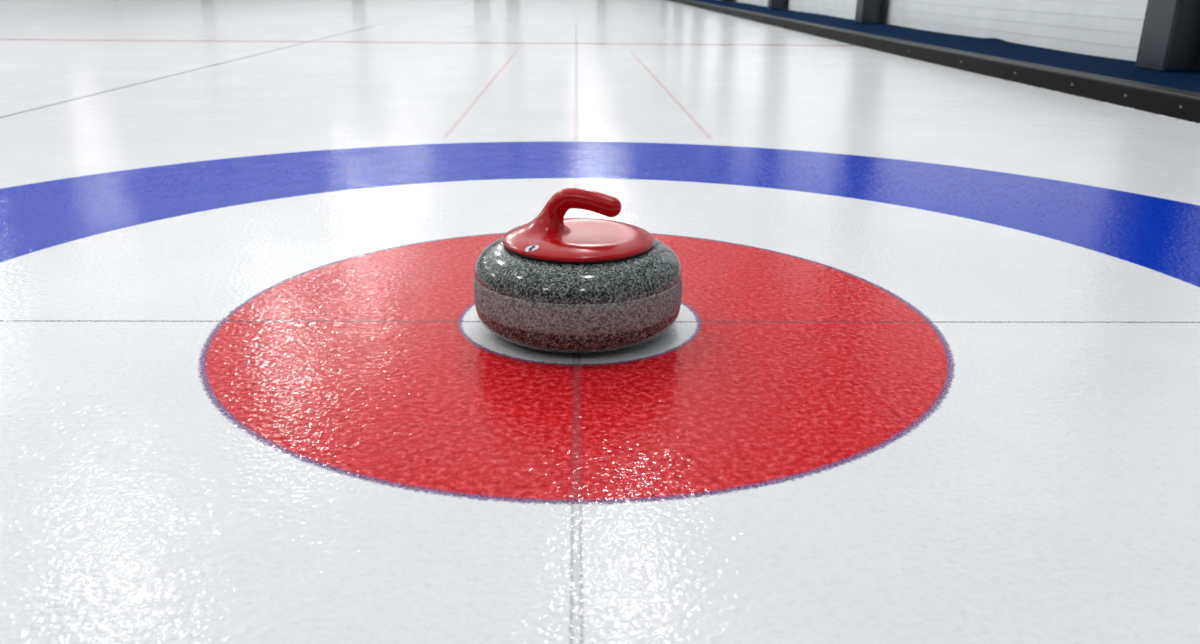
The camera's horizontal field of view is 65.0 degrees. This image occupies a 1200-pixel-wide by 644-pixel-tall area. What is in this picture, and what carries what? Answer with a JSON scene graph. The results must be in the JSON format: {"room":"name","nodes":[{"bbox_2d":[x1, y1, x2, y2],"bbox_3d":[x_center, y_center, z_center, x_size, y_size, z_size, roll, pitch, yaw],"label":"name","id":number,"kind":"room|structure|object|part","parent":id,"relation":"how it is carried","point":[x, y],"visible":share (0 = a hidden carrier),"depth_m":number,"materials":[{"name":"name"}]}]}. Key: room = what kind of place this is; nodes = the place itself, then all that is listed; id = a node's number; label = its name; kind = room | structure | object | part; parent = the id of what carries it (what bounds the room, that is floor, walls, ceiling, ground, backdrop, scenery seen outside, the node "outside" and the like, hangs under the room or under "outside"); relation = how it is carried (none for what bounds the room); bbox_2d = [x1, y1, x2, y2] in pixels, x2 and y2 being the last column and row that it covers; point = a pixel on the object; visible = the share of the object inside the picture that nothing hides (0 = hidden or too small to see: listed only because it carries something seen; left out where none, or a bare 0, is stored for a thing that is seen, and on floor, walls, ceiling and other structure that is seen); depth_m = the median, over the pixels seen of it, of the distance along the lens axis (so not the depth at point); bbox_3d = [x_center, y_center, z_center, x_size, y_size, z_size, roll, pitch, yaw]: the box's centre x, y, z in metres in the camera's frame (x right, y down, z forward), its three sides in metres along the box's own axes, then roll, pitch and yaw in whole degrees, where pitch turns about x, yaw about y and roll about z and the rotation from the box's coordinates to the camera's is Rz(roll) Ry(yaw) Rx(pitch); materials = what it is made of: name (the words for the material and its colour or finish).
{"room":"ice rink","nodes":[
{"label":"ice rink","id":0,"kind":"room"},
{"bbox_2d":[0,0,1199,643],"bbox_3d":[-8.649,-5.663,16.914,23.560,0.001,51.000,0,20,-1],"label":"floor","id":1,"kind":"structure","parent":0,"point":[927,371],"depth_m":1.54,"materials":[{"name":"white ice"}]},
{"bbox_2d":[474,188,681,352],"bbox_3d":[-0.036,-0.103,1.559,0.346,0.239,0.346,-12,24,-32],"label":"stone","id":2,"kind":"object","parent":1,"relation":"on","point":[553,282],"visible":1,"depth_m":1.45,"materials":[{"name":"stone"}]},
{"bbox_3d":[-0.035,-0.174,1.534,0.249,0.088,0.249,0,20,-1],"label":"handle","id":3,"kind":"part","parent":2,"relation":"part of","materials":[{"name":"red plastic"}]},
{"bbox_2d":[668,0,1199,122],"bbox_3d":[2.227,-5.683,17.128,0.270,0.106,50.901,0,20,-2],"label":"bumper cover","id":4,"kind":"object","parent":1,"relation":"on","point":[1156,99],"visible":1,"depth_m":5.59,"materials":[{"name":"black rubber"}]},
{"bbox_2d":[694,0,1199,92],"bbox_3d":[2.668,-5.706,17.184,0.856,0.119,50.800,0,20,-1],"label":"carpet runner","id":5,"kind":"object","parent":1,"relation":"on","point":[1183,79],"visible":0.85,"depth_m":6.78,"materials":[{"name":"blue carpet"}]},
{"bbox_2d":[768,0,787,8],"bbox_3d":[3.006,-7.835,14.888,0.283,5.481,0.270,0,20,-1],"label":"steel post","id":6,"kind":"object","parent":5,"relation":"on","point":[772,4],"visible":1,"depth_m":15.79,"materials":[{"name":"grey metal"}]},
{"bbox_2d":[855,0,887,22],"bbox_3d":[3.132,-6.016,9.901,0.283,5.481,0.270,0,20,-1],"label":"steel post","id":7,"kind":"object","parent":5,"relation":"on","point":[867,11],"visible":1,"depth_m":10.77,"materials":[{"name":"grey metal"}]},
{"bbox_2d":[1135,0,1199,70],"bbox_3d":[3.270,-4.010,4.402,0.283,5.481,0.270,0,20,-1],"label":"steel post","id":8,"kind":"object","parent":5,"relation":"on","point":[1170,35],"visible":1,"depth_m":5.27,"materials":[{"name":"grey metal"}]},
{"bbox_2d":[733,0,1197,69],"bbox_3d":[3.192,-8.293,16.254,0.126,5.629,51.000,0,20,-1],"label":"wall","id":9,"kind":"structure","parent":0,"point":[1103,28],"depth_m":7.36,"materials":[{"name":"white"}]},
{"bbox_3d":[3.111,-8.762,17.412,0.021,5.543,5.362,0,20,-1],"label":"wall panel","id":10,"kind":"part","parent":9,"relation":"part of","materials":[{"name":"white"}]},
{"bbox_3d":[3.237,-6.933,12.396,0.021,5.543,5.302,0,20,-1],"label":"wall panel","id":11,"kind":"part","parent":9,"relation":"part of","materials":[{"name":"white"}]},
{"bbox_3d":[3.369,-5.020,7.153,0.021,5.543,5.847,0,20,-1],"label":"wall panel","id":12,"kind":"part","parent":9,"relation":"part of","materials":[{"name":"white"}]}
]}

